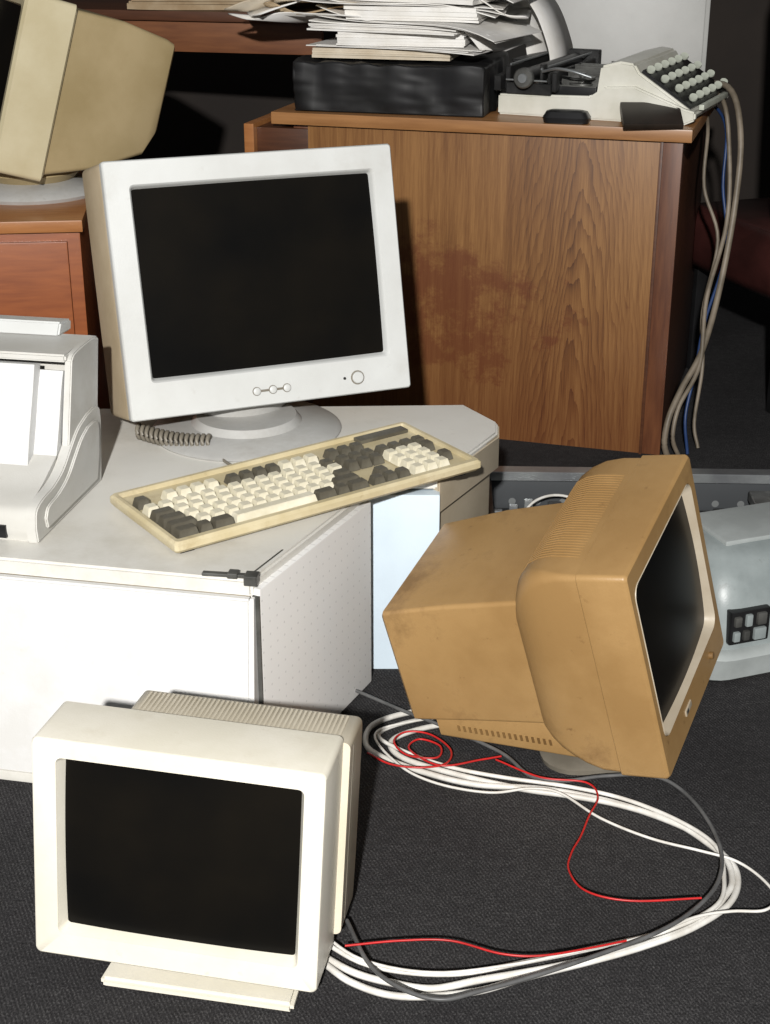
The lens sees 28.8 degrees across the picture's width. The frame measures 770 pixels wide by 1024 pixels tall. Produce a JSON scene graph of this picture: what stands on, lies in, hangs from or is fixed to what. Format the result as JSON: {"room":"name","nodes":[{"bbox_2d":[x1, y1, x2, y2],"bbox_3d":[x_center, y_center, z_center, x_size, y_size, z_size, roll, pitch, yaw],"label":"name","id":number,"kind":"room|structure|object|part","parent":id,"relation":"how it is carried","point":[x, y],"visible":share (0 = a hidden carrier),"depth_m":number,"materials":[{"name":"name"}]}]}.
{"room":"cluttered office","nodes":[
{"label":"cluttered office","id":0,"kind":"room"},
{"bbox_2d":[0,276,769,1023],"bbox_3d":[0.250,0.251,2.822,6.500,0.100,7.000,0,23,0],"label":"floor","id":1,"kind":"structure","parent":0,"point":[487,871],"depth_m":2.09,"materials":[{"name":"carpet"}]},
{"bbox_2d":[0,170,109,408],"bbox_3d":[-1.063,-0.437,3.496,0.800,0.600,0.615,-2,23,-6],"label":"base cabinet","id":2,"kind":"object","parent":1,"relation":"on","point":[46,262],"visible":0.38,"depth_m":3.19,"materials":[{"name":"brown wood"}]},
{"bbox_3d":[-1.040,-0.314,3.225,0.745,0.525,0.011,-2,23,-6],"label":"door","id":3,"kind":"part","parent":2,"relation":"part of","materials":[{"name":"red wood"}]},
{"bbox_2d":[0,0,174,204],"bbox_3d":[-0.744,-0.962,3.399,0.474,0.442,0.400,-10,25,-23],"label":"computer monitor","id":4,"kind":"object","parent":2,"relation":"on","point":[81,89],"visible":0.95,"depth_m":3.25,"materials":[{"name":"beige plastic"}]},
{"bbox_2d":[62,0,323,54],"bbox_3d":[-0.623,-0.987,4.389,1.100,0.955,0.500,6,24,13],"label":"wooden table","id":5,"kind":"object","parent":1,"relation":"on","point":[214,31],"visible":0.07,"depth_m":3.96,"materials":[{"name":"brown wood"}]},
{"bbox_2d":[127,0,245,9],"bbox_3d":[-0.504,-1.389,4.061,0.364,0.039,0.261,0,23,-1],"label":"paper stack","id":6,"kind":"object","parent":5,"relation":"on","point":[132,4],"visible":0.82,"depth_m":3.96,"materials":[{"name":"beige paper"}]},
{"bbox_2d":[32,690,361,1011],"bbox_3d":[-0.218,0.378,1.960,0.379,0.341,0.369,5,23,11],"label":"computer monitor","id":7,"kind":"object","parent":1,"relation":"on","point":[198,847],"visible":1,"depth_m":1.82,"materials":[{"name":"beige plastic"}]},
{"bbox_2d":[0,405,498,782],"bbox_3d":[-0.424,0.116,2.541,1.267,0.368,0.812,0,23,0],"label":"desk","id":8,"kind":"object","parent":1,"relation":"on","point":[99,610],"visible":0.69,"depth_m":2.25,"materials":[{"name":"metal"}]},
{"bbox_2d":[0,315,100,542],"bbox_3d":[-0.711,-0.152,2.397,0.465,0.256,0.347,4,23,10],"label":"printer","id":9,"kind":"object","parent":8,"relation":"on","point":[50,419],"visible":1,"depth_m":2.34,"materials":[{"name":"plastic"}]},
{"bbox_3d":[-0.713,-0.317,2.488,0.385,0.023,0.058,4,23,10],"label":"feeder lid","id":10,"kind":"part","parent":9,"relation":"part of","materials":[{"name":"grey plastic"}]},
{"bbox_3d":[-0.624,0.240,2.272,0.877,0.315,0.046,5,23,11],"label":"panel","id":11,"kind":"part","parent":8,"relation":"part of","materials":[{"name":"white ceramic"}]},
{"bbox_2d":[135,422,211,445],"bbox_3d":[-0.375,-0.131,2.634,0.158,0.030,0.048,9,25,21],"label":"coiled cord","id":12,"kind":"object","parent":8,"relation":"on","point":[149,434],"visible":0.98,"depth_m":2.62,"materials":[{"name":"plastic"}]},
{"bbox_2d":[82,144,409,462],"bbox_3d":[-0.257,-0.415,2.722,0.534,0.486,0.548,-9,25,-20],"label":"computer monitor","id":13,"kind":"object","parent":8,"relation":"on","point":[235,291],"visible":0.95,"depth_m":2.62,"materials":[{"name":"grey plastic"}]},
{"bbox_3d":[-0.192,0.272,2.194,0.005,0.313,0.046,5,23,11],"label":"corner post","id":14,"kind":"part","parent":8,"relation":"part of","materials":[{"name":"grey metal"}]},
{"bbox_2d":[110,422,480,552],"bbox_3d":[-0.137,-0.050,2.430,0.572,0.035,0.225,-16,29,-32],"label":"keyboard","id":15,"kind":"object","parent":8,"relation":"on","point":[187,513],"visible":1,"depth_m":2.39,"materials":[{"name":"plastic"}]},
{"bbox_3d":[-0.007,-0.134,2.606,0.100,0.006,0.022,-16,29,-32],"label":"indicator panel","id":16,"kind":"part","parent":15,"relation":"part of","materials":[{"name":"grey plastic"}]},
{"bbox_3d":[-0.108,0.200,2.361,0.016,0.335,0.365,10,25,23],"label":"perforated panel","id":17,"kind":"part","parent":8,"relation":"part of","materials":[{"name":"plastic"}]},
{"bbox_3d":[0.032,0.119,2.583,0.120,0.331,0.027,0,23,0],"label":"panel","id":18,"kind":"part","parent":8,"relation":"part of","materials":[{"name":"white plastic"}]},
{"bbox_3d":[0.157,-0.086,2.666,0.062,0.064,0.336,7,24,16],"label":"corner trim","id":19,"kind":"part","parent":8,"relation":"part of","materials":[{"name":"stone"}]},
{"bbox_2d":[244,82,714,454],"bbox_3d":[0.283,-0.690,3.926,1.055,0.770,0.800,7,24,15],"label":"wooden desk","id":20,"kind":"object","parent":1,"relation":"on","point":[547,269],"visible":0.55,"depth_m":3.54,"materials":[{"name":"brown wood"}]},
{"bbox_3d":[-0.262,-0.947,3.790,0.025,0.130,0.440,7,24,15],"label":"drawer","id":21,"kind":"part","parent":20,"relation":"part of","materials":[{"name":"brown wood"}]},
{"bbox_3d":[-0.188,-0.939,3.769,0.130,0.110,0.400,7,24,15],"label":"drawer","id":22,"kind":"part","parent":20,"relation":"part of","materials":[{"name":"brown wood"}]},
{"bbox_3d":[-0.092,-0.722,4.040,0.040,0.741,0.750,7,24,15],"label":"panel","id":23,"kind":"part","parent":20,"relation":"part of","materials":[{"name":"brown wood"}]},
{"bbox_2d":[292,52,508,117],"bbox_3d":[0.043,-1.041,3.614,0.476,0.120,0.324,6,24,13],"label":"box","id":24,"kind":"object","parent":20,"relation":"on","point":[462,86],"visible":0.79,"depth_m":3.48,"materials":[{"name":"black plastic"}]},
{"bbox_2d":[312,46,460,60],"bbox_3d":[0.019,-1.110,3.595,0.336,0.022,0.257,5,24,12],"label":"paper stack","id":25,"kind":"object","parent":24,"relation":"on","point":[318,51],"visible":0.42,"depth_m":3.49,"materials":[{"name":"beige paper"}]},
{"bbox_2d":[306,37,489,55],"bbox_3d":[0.069,-1.118,3.583,0.437,0.010,0.302,9,25,20],"label":"paper stack","id":26,"kind":"object","parent":25,"relation":"on","point":[471,49],"visible":0.41,"depth_m":3.46,"materials":[{"name":"white paper"}]},
{"bbox_2d":[336,31,471,47],"bbox_3d":[0.058,-1.137,3.572,0.306,0.030,0.246,4,23,10],"label":"paper stack","id":27,"kind":"object","parent":26,"relation":"on","point":[462,40],"visible":0.56,"depth_m":3.46,"materials":[{"name":"white paper"}]},
{"bbox_2d":[307,17,464,35],"bbox_3d":[0.036,-1.160,3.559,0.370,0.024,0.273,8,24,18],"label":"paper stack","id":28,"kind":"object","parent":27,"relation":"on","point":[321,23],"visible":0.5,"depth_m":3.45,"materials":[{"name":"white paper"}]},
{"bbox_2d":[315,4,541,43],"bbox_3d":[0.094,-1.162,3.537,0.500,0.066,0.298,11,25,24],"label":"paper stack","id":29,"kind":"object","parent":28,"relation":"on","point":[499,29],"visible":0.52,"depth_m":3.44,"materials":[{"name":"white paper"}]},
{"bbox_2d":[228,12,360,23],"bbox_3d":[-0.118,-1.185,3.594,0.460,0.038,0.241,13,26,28],"label":"paper","id":30,"kind":"object","parent":29,"relation":"on","point":[288,17],"visible":0.48,"depth_m":3.58,"materials":[{"name":"white paper"}]},
{"bbox_2d":[263,1,343,14],"bbox_3d":[-0.133,-1.214,3.605,0.429,0.041,0.221,2,23,4],"label":"paper","id":31,"kind":"object","parent":30,"relation":"on","point":[304,7],"visible":0.41,"depth_m":3.62,"materials":[{"name":"white paper"}]},
{"bbox_2d":[224,0,354,11],"bbox_3d":[-0.157,-1.209,3.578,0.396,0.043,0.221,8,24,19],"label":"paper","id":32,"kind":"object","parent":31,"relation":"on","point":[248,5],"visible":0.54,"depth_m":3.56,"materials":[{"name":"beige paper"}]},
{"bbox_2d":[247,1,300,16],"bbox_3d":[-0.142,-1.219,3.596,0.400,0.058,0.201,-2,23,-5],"label":"paper","id":33,"kind":"object","parent":32,"relation":"on","point":[265,9],"visible":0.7,"depth_m":3.57,"materials":[{"name":"white paper"}]},
{"bbox_2d":[344,5,488,22],"bbox_3d":[0.086,-1.187,3.543,0.316,0.036,0.256,5,24,12],"label":"paper stack","id":34,"kind":"object","parent":29,"relation":"on","point":[367,12],"visible":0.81,"depth_m":3.43,"materials":[{"name":"white paper"}]},
{"bbox_2d":[296,0,510,17],"bbox_3d":[0.044,-1.217,3.545,0.500,0.067,0.303,3,23,8],"label":"paper stack","id":35,"kind":"object","parent":34,"relation":"on","point":[501,5],"visible":0.76,"depth_m":3.44,"materials":[{"name":"white paper"}]},
{"bbox_2d":[360,0,495,4],"bbox_3d":[0.095,-1.229,3.533,0.336,0.040,0.275,9,25,21],"label":"paper stack","id":36,"kind":"object","parent":35,"relation":"on","point":[458,2],"visible":1,"depth_m":3.40,"materials":[{"name":"white paper"}]},
{"bbox_2d":[507,0,521,3],"bbox_3d":[0.072,-1.241,3.512,0.544,0.065,0.310,5,24,13],"label":"paper stack","id":37,"kind":"object","parent":36,"relation":"on","point":[511,1],"visible":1,"depth_m":3.35,"materials":[{"name":"white paper"}]},
{"bbox_2d":[527,0,572,59],"bbox_3d":[0.316,-1.210,3.692,0.298,0.221,0.171,4,23,10],"label":"paper","id":38,"kind":"object","parent":37,"relation":"on","point":[549,14],"visible":0.81,"depth_m":3.68,"materials":[{"name":"white paper"}]},
{"bbox_2d":[481,0,531,18],"bbox_3d":[0.213,-1.198,3.520,0.274,0.079,0.241,1,23,2],"label":"paper","id":39,"kind":"object","parent":35,"relation":"on","point":[514,12],"visible":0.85,"depth_m":3.57,"materials":[{"name":"white paper"}]},
{"bbox_2d":[510,0,547,54],"bbox_3d":[0.317,-1.194,3.730,0.219,0.200,0.151,9,25,21],"label":"paper","id":40,"kind":"object","parent":35,"relation":"on","point":[538,43],"visible":0.23,"depth_m":3.69,"materials":[{"name":"white paper"}]},
{"bbox_2d":[456,15,531,51],"bbox_3d":[0.189,-1.152,3.546,0.244,0.112,0.241,12,26,26],"label":"paper","id":41,"kind":"object","parent":29,"relation":"on","point":[481,43],"visible":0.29,"depth_m":3.50,"materials":[{"name":"grey paper"}]},
{"bbox_3d":[0.220,-0.534,3.595,0.834,0.741,0.022,7,24,15],"label":"panel","id":42,"kind":"part","parent":20,"relation":"part of","materials":[{"name":"brown wood"}]},
{"bbox_2d":[543,109,590,123],"bbox_3d":[0.410,-0.893,3.382,0.106,0.027,0.056,6,24,13],"label":"computer mouse","id":43,"kind":"object","parent":20,"relation":"on","point":[560,116],"visible":1,"depth_m":3.36,"materials":[{"name":"black plastic"}]},
{"bbox_2d":[494,46,728,124],"bbox_3d":[0.541,-1.014,3.538,0.478,0.130,0.429,10,25,23],"label":"typewriter","id":44,"kind":"object","parent":20,"relation":"on","point":[578,79],"visible":0.98,"depth_m":3.44,"materials":[{"name":"plastic"}]},
{"bbox_3d":[0.320,-0.993,3.430,0.046,0.046,0.032,10,25,23],"label":"platen knob","id":45,"kind":"part","parent":44,"relation":"part of","materials":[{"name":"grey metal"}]},
{"bbox_3d":[0.399,-1.060,3.606,0.152,0.071,0.400,10,25,23],"label":"carriage frame","id":46,"kind":"part","parent":44,"relation":"part of","materials":[{"name":"metal"}]},
{"bbox_3d":[0.403,-1.075,3.598,0.100,0.039,0.380,10,25,23],"label":"carriage rail","id":47,"kind":"part","parent":44,"relation":"part of","materials":[{"name":"metal"}]},
{"bbox_3d":[0.405,-0.990,3.378,0.131,0.021,0.024,17,28,35],"label":"return lever","id":48,"kind":"part","parent":44,"relation":"part of","materials":[{"name":"metal"}]},
{"bbox_2d":[552,81,597,95],"bbox_3d":[0.491,-1.023,3.582,0.130,0.023,0.330,10,25,23],"label":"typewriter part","id":49,"kind":"object","parent":44,"relation":"on","point":[564,88],"depth_m":3.44,"materials":[{"name":"black plastic"}]},
{"bbox_2d":[620,102,683,129],"bbox_3d":[0.591,-0.879,3.325,0.132,0.045,0.101,1,23,2],"label":"wallet","id":50,"kind":"object","parent":20,"relation":"on","point":[634,115],"visible":1,"depth_m":3.31,"materials":[{"name":"black leather"}]},
{"bbox_3d":[0.641,-0.483,3.476,0.045,0.741,0.018,7,24,15],"label":"post","id":51,"kind":"part","parent":20,"relation":"part of","materials":[{"name":"brown wood"}]},
{"bbox_3d":[0.749,-0.626,3.813,0.020,0.741,0.743,7,24,15],"label":"panel","id":52,"kind":"part","parent":20,"relation":"part of","materials":[{"name":"brown wood"}]},
{"bbox_2d":[671,93,731,454],"bbox_3d":[0.766,-0.592,3.634,0.114,0.806,0.522,3,23,7],"label":"hanging cable","id":53,"kind":"object","parent":20,"relation":"hanging from","point":[724,104],"visible":0.86,"depth_m":3.55,"materials":[{"name":"grey plastic"}]},
{"bbox_2d":[661,80,743,454],"bbox_3d":[0.773,-0.602,3.632,0.141,0.824,0.555,4,23,10],"label":"hanging cable","id":54,"kind":"object","parent":20,"relation":"hanging from","point":[740,152],"visible":0.89,"depth_m":3.54,"materials":[{"name":"grey plastic"}]},
{"bbox_2d":[683,106,727,453],"bbox_3d":[0.786,-0.600,3.672,0.087,0.786,0.528,3,23,7],"label":"hanging cable","id":55,"kind":"object","parent":20,"relation":"hanging from","point":[717,109],"visible":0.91,"depth_m":3.58,"materials":[{"name":"grey plastic"}]},
{"bbox_2d":[692,115,719,447],"bbox_3d":[0.784,-0.608,3.705,0.049,0.777,0.507,2,23,4],"label":"hanging cable","id":56,"kind":"object","parent":20,"relation":"hanging from","point":[708,120],"visible":0.71,"depth_m":3.59,"materials":[{"name":"grey plastic"}]},
{"bbox_2d":[331,718,726,976],"bbox_3d":[0.192,0.454,2.185,0.568,0.006,0.658,0,23,0],"label":"cable","id":57,"kind":"object","parent":1,"relation":"on","point":[716,905],"visible":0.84,"depth_m":2.17,"materials":[{"name":"white plastic"}]},
{"bbox_2d":[367,730,501,768],"bbox_3d":[0.074,0.378,2.323,0.184,0.003,0.110,13,26,28],"label":"wire","id":58,"kind":"object","parent":57,"relation":"on","point":[403,732],"visible":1,"depth_m":2.32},
{"bbox_2d":[327,709,734,992],"bbox_3d":[0.198,0.461,2.184,0.581,0.010,0.691,0,23,0],"label":"cable","id":59,"kind":"object","parent":1,"relation":"on","point":[339,965],"visible":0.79,"depth_m":2.05,"materials":[{"name":"white plastic"}]},
{"bbox_2d":[325,724,741,1000],"bbox_3d":[0.206,0.472,2.159,0.578,0.009,0.664,0,23,0],"label":"cable","id":60,"kind":"object","parent":1,"relation":"on","point":[333,970],"visible":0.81,"depth_m":1.98,"materials":[{"name":"white plastic"}]},
{"bbox_2d":[345,689,723,1001],"bbox_3d":[0.202,0.443,2.181,0.547,0.006,0.775,0,23,0],"label":"power cable","id":61,"kind":"object","parent":1,"relation":"on","point":[704,900],"visible":0.9,"depth_m":1.94,"materials":[{"name":"grey plastic"}]},
{"bbox_2d":[333,719,769,973],"bbox_3d":[0.218,0.453,2.172,0.620,0.004,0.639,0,23,0],"label":"cable","id":62,"kind":"object","parent":1,"relation":"on","point":[337,945],"visible":0.93,"depth_m":2.08,"materials":[{"name":"white plastic"}]},
{"bbox_2d":[345,938,626,956],"bbox_3d":[0.129,0.554,1.907,0.361,0.003,0.035,0,23,0],"label":"wire","id":63,"kind":"object","parent":62,"relation":"on","point":[419,939],"visible":1,"depth_m":1.91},
{"bbox_2d":[382,454,722,778],"bbox_3d":[0.264,0.147,2.340,0.465,0.468,0.405,10,25,22],"label":"computer monitor","id":64,"kind":"object","parent":1,"relation":"on","point":[583,632],"visible":1,"depth_m":2.24,"materials":[{"name":"beige plastic"}]},
{"bbox_3d":[0.519,0.228,2.385,0.007,0.012,0.012,0,32,29],"label":"brightness knob","id":65,"kind":"part","parent":64,"relation":"part of","materials":[{"name":"orange plastic"}]},
{"bbox_2d":[495,759,701,901],"bbox_3d":[0.280,0.451,2.150,0.141,0.003,0.412,-9,25,-20],"label":"wire","id":66,"kind":"object","parent":1,"relation":"on","point":[500,761],"visible":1,"depth_m":2.08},
{"bbox_2d":[493,0,710,78],"bbox_3d":[0.622,-1.263,4.342,0.585,1.500,0.412,4,23,9],"label":"locker","id":67,"kind":"object","parent":1,"relation":"on","point":[621,29],"visible":0.02,"depth_m":4.08,"materials":[{"name":"white metal"}]},
{"bbox_2d":[489,466,769,513],"bbox_3d":[0.604,0.020,3.112,0.780,0.100,0.355,1,23,2],"label":"chassis","id":68,"kind":"object","parent":1,"relation":"on","point":[510,487],"visible":0.16,"depth_m":3.24,"materials":[{"name":"metal"}]},
{"bbox_3d":[0.604,0.032,3.103,0.780,0.085,0.330,1,23,2],"label":"frame","id":69,"kind":"part","parent":68,"relation":"part of","materials":[{"name":"metal"}]},
{"bbox_3d":[0.610,-0.079,3.242,0.780,0.020,0.037,1,23,2],"label":"rail","id":70,"kind":"part","parent":68,"relation":"part of","materials":[{"name":"metal"}]},
{"bbox_3d":[0.610,-0.039,3.260,0.780,0.092,0.015,1,23,2],"label":"perforated rail","id":71,"kind":"part","parent":68,"relation":"part of","materials":[{"name":"metal"}]},
{"bbox_2d":[686,197,769,412],"bbox_3d":[1.165,-0.964,3.841,0.600,1.340,0.630,-8,24,-18],"label":"armchair","id":72,"kind":"object","parent":1,"relation":"on","point":[748,267],"visible":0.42,"depth_m":3.94,"materials":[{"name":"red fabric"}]},
{"bbox_3d":[0.871,-0.554,4.194,0.040,0.310,0.040,-8,24,-18],"label":"leg","id":73,"kind":"part","parent":72,"relation":"part of","materials":[{"name":"black plastic"}]},
{"bbox_3d":[1.146,-0.717,4.002,0.560,0.160,0.520,-8,24,-18],"label":"seat","id":74,"kind":"part","parent":72,"relation":"part of","materials":[{"name":"red leather"}]},
{"bbox_3d":[1.015,-0.400,3.831,0.040,0.310,0.040,-8,24,-18],"label":"leg","id":75,"kind":"part","parent":72,"relation":"part of","materials":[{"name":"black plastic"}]},
{"bbox_2d":[700,502,769,681],"bbox_3d":[0.660,0.131,2.687,0.344,0.226,0.274,-8,24,-18],"label":"machine","id":76,"kind":"object","parent":1,"relation":"on","point":[737,539],"visible":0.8,"depth_m":2.57,"materials":[{"name":"grey plastic"}]},
{"bbox_3d":[0.656,0.019,2.675,0.190,0.010,0.130,-8,24,-18],"label":"lid","id":77,"kind":"part","parent":76,"relation":"part of","materials":[{"name":"grey plastic"}]},
{"bbox_2d":[732,631,740,642],"bbox_3d":[0.598,0.212,2.554,0.012,0.018,0.010,-8,24,-18],"label":"switch","id":78,"kind":"object","parent":76,"relation":"attached to","point":[736,635],"depth_m":2.55,"materials":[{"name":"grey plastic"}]},
{"bbox_2d":[734,617,742,627],"bbox_3d":[0.598,0.186,2.543,0.013,0.018,0.010,-8,24,-18],"label":"switch","id":79,"kind":"object","parent":76,"relation":"attached to","point":[738,621],"depth_m":2.54,"materials":[{"name":"grey plastic"}]},
{"bbox_2d":[742,630,749,640],"bbox_3d":[0.615,0.210,2.559,0.012,0.018,0.010,-8,24,-18],"label":"switch","id":80,"kind":"object","parent":76,"relation":"attached to","point":[745,633],"depth_m":2.56,"materials":[{"name":"grey plastic"}]},
{"bbox_3d":[0.620,0.192,2.566,0.077,0.062,0.020,-8,24,-18],"label":"socket panel","id":81,"kind":"part","parent":76,"relation":"part of","materials":[{"name":"black plastic"}]},
{"bbox_2d":[745,614,752,626],"bbox_3d":[0.618,0.183,2.550,0.012,0.022,0.010,-8,24,-18],"label":"switch","id":82,"kind":"object","parent":76,"relation":"attached to","point":[748,617],"depth_m":2.55,"materials":[{"name":"white plastic"}]},
{"bbox_2d":[752,626,765,639],"bbox_3d":[0.640,0.206,2.568,0.023,0.022,0.010,-8,24,-18],"label":"switch","id":83,"kind":"object","parent":76,"relation":"attached to","point":[758,632],"depth_m":2.56,"materials":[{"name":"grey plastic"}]},
{"bbox_2d":[756,611,767,624],"bbox_3d":[0.642,0.180,2.557,0.018,0.022,0.010,-8,24,-18],"label":"switch","id":84,"kind":"object","parent":76,"relation":"attached to","point":[761,616],"depth_m":2.55,"materials":[{"name":"grey plastic"}]},
{"bbox_2d":[125,0,769,202],"bbox_3d":[0.250,-2.250,4.748,6.500,3.000,0.100,0,23,0],"label":"wall","id":85,"kind":"structure","parent":0,"point":[209,97],"depth_m":5.05,"materials":[{"name":"black paint"}]}
]}

